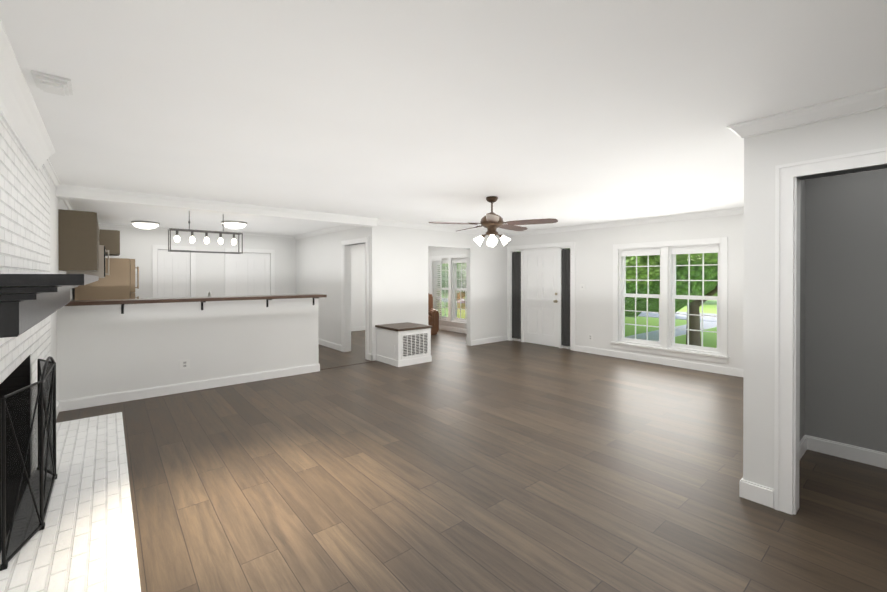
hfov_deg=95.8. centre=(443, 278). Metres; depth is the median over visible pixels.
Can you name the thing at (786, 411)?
door frame
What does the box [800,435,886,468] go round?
baseboard
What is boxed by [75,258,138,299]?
fridge
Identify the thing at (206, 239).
pendant light
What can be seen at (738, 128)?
crown molding
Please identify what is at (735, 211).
crown molding
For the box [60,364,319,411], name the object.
baseboard
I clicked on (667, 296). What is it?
living room window
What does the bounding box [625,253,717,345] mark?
tree
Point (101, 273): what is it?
microwave
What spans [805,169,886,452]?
wall
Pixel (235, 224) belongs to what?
ceiling light
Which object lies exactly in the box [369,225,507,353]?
wall
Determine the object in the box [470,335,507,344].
baseboard
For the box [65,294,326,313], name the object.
bar
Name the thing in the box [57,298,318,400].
wall
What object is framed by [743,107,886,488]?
wall
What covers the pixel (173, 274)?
kitchen door
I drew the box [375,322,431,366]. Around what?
base cabinet
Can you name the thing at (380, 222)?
crown molding
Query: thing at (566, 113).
ceiling
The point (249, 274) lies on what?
kitchen door
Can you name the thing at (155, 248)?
door frame
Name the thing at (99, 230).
upper cabinet
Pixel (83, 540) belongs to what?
hearth slab
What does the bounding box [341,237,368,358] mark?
door frame
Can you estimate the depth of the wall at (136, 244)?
8.63 m
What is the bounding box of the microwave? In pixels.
[66,245,108,277]
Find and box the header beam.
[56,184,377,226]
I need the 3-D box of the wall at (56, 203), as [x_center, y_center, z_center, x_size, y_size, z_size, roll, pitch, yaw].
[-5.331,0.201,5.518,0.250,2.440,4.600,0,0,-40]
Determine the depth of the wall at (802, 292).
3.31 m
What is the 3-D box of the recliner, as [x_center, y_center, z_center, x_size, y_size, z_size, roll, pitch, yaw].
[-0.601,0.891,10.319,0.860,1.020,0.900,0,0,-11]
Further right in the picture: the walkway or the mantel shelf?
the walkway
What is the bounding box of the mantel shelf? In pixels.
[0,274,98,337]
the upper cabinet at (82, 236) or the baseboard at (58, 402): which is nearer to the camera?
the baseboard at (58, 402)
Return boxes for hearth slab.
[0,412,140,591]
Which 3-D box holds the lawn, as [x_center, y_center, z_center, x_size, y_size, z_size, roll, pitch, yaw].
[30.858,1.734,38.568,82.330,0.200,100.000,0,0,-40]
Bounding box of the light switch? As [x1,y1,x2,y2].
[580,284,584,289]
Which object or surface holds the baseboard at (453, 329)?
attached to the wall at (594, 275)
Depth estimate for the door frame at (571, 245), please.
8.28 m
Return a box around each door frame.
[152,245,195,297]
[225,248,274,295]
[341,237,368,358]
[507,241,574,350]
[774,147,886,514]
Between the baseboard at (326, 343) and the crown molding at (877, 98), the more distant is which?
the baseboard at (326, 343)
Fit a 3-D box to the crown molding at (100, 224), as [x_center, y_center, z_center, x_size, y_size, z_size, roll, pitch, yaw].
[-5.045,-0.989,8.465,3.860,0.085,0.040,0,0,-40]
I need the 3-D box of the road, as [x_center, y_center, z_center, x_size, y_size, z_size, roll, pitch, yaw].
[9.517,1.698,20.697,4.000,0.020,100.000,0,0,-40]
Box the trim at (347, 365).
[320,361,374,369]
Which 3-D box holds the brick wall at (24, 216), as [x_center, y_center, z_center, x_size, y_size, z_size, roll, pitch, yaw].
[-1.878,0.220,1.105,0.620,2.440,6.600,0,0,-40]
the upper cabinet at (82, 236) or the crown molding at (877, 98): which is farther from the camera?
the upper cabinet at (82, 236)
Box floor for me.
[56,329,886,591]
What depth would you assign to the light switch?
7.74 m
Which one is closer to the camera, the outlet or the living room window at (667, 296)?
the outlet
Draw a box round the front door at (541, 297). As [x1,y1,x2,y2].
[523,249,558,346]
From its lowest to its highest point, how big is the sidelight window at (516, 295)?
1.957 m
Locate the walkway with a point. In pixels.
(653, 335)
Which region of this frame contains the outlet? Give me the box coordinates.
[179,359,189,368]
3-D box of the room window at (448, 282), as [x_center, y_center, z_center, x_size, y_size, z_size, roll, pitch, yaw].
[0.227,0.299,10.785,0.225,1.870,1.790,0,0,-40]
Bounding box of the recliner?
[428,293,438,334]
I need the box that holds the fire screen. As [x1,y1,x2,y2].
[0,356,57,570]
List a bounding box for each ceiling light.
[131,221,159,228]
[221,221,246,228]
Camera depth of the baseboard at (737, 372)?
6.58 m
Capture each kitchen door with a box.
[158,250,189,297]
[229,253,269,295]
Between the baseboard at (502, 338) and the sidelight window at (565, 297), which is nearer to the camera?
the sidelight window at (565, 297)
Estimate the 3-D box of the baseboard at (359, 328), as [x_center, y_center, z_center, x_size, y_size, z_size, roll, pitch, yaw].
[-2.189,1.341,10.882,3.370,0.115,0.016,0,0,-40]
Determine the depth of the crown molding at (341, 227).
8.33 m
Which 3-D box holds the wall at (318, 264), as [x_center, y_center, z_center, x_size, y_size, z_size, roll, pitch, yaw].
[-2.399,0.189,8.410,0.120,2.440,3.530,0,0,-40]
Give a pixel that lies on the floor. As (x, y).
(457, 464)
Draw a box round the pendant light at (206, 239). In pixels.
[168,211,242,253]
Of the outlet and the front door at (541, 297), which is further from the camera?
the front door at (541, 297)
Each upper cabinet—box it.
[58,209,97,271]
[98,223,101,244]
[102,230,119,255]
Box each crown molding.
[0,20,73,209]
[99,223,291,237]
[292,225,360,239]
[377,219,507,235]
[506,207,743,236]
[727,122,743,136]
[740,87,886,139]
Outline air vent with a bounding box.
[31,70,72,95]
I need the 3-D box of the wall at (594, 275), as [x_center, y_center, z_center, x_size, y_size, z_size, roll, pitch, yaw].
[2.140,0.189,8.566,0.220,2.440,9.120,0,0,-40]
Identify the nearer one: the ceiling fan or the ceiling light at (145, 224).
the ceiling fan
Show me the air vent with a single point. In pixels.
(53, 84)
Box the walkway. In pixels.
[626,321,716,340]
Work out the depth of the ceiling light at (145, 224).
7.15 m
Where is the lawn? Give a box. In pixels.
[625,300,716,347]
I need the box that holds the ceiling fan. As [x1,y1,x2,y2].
[428,196,557,246]
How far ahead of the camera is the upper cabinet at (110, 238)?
6.44 m
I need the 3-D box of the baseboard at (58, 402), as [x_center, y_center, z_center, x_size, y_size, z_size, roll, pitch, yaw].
[-3.935,1.370,4.063,0.016,0.115,0.570,0,0,-40]
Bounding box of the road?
[638,311,716,321]
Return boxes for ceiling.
[0,0,886,235]
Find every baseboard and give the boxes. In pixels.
[56,401,59,418]
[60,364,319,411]
[318,338,340,350]
[351,326,364,330]
[439,325,499,336]
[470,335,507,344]
[575,345,742,376]
[739,478,759,498]
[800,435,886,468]
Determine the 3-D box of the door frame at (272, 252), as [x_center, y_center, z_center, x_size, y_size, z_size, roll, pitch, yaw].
[-4.356,0.364,9.059,1.040,2.085,0.024,0,0,-40]
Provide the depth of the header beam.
5.13 m
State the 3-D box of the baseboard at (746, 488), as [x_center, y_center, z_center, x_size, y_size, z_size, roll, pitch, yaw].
[3.427,1.371,3.867,3.846,0.115,0.016,0,0,-40]
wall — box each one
[0,116,50,552]
[50,178,74,401]
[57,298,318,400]
[99,226,364,326]
[296,226,368,344]
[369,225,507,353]
[428,214,743,368]
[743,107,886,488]
[800,180,805,439]
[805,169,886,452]
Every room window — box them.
[429,254,466,326]
[611,237,728,363]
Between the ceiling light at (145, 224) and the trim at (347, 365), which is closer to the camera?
the trim at (347, 365)
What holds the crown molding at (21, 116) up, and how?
attached to the brick wall at (24, 216)
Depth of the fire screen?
2.10 m

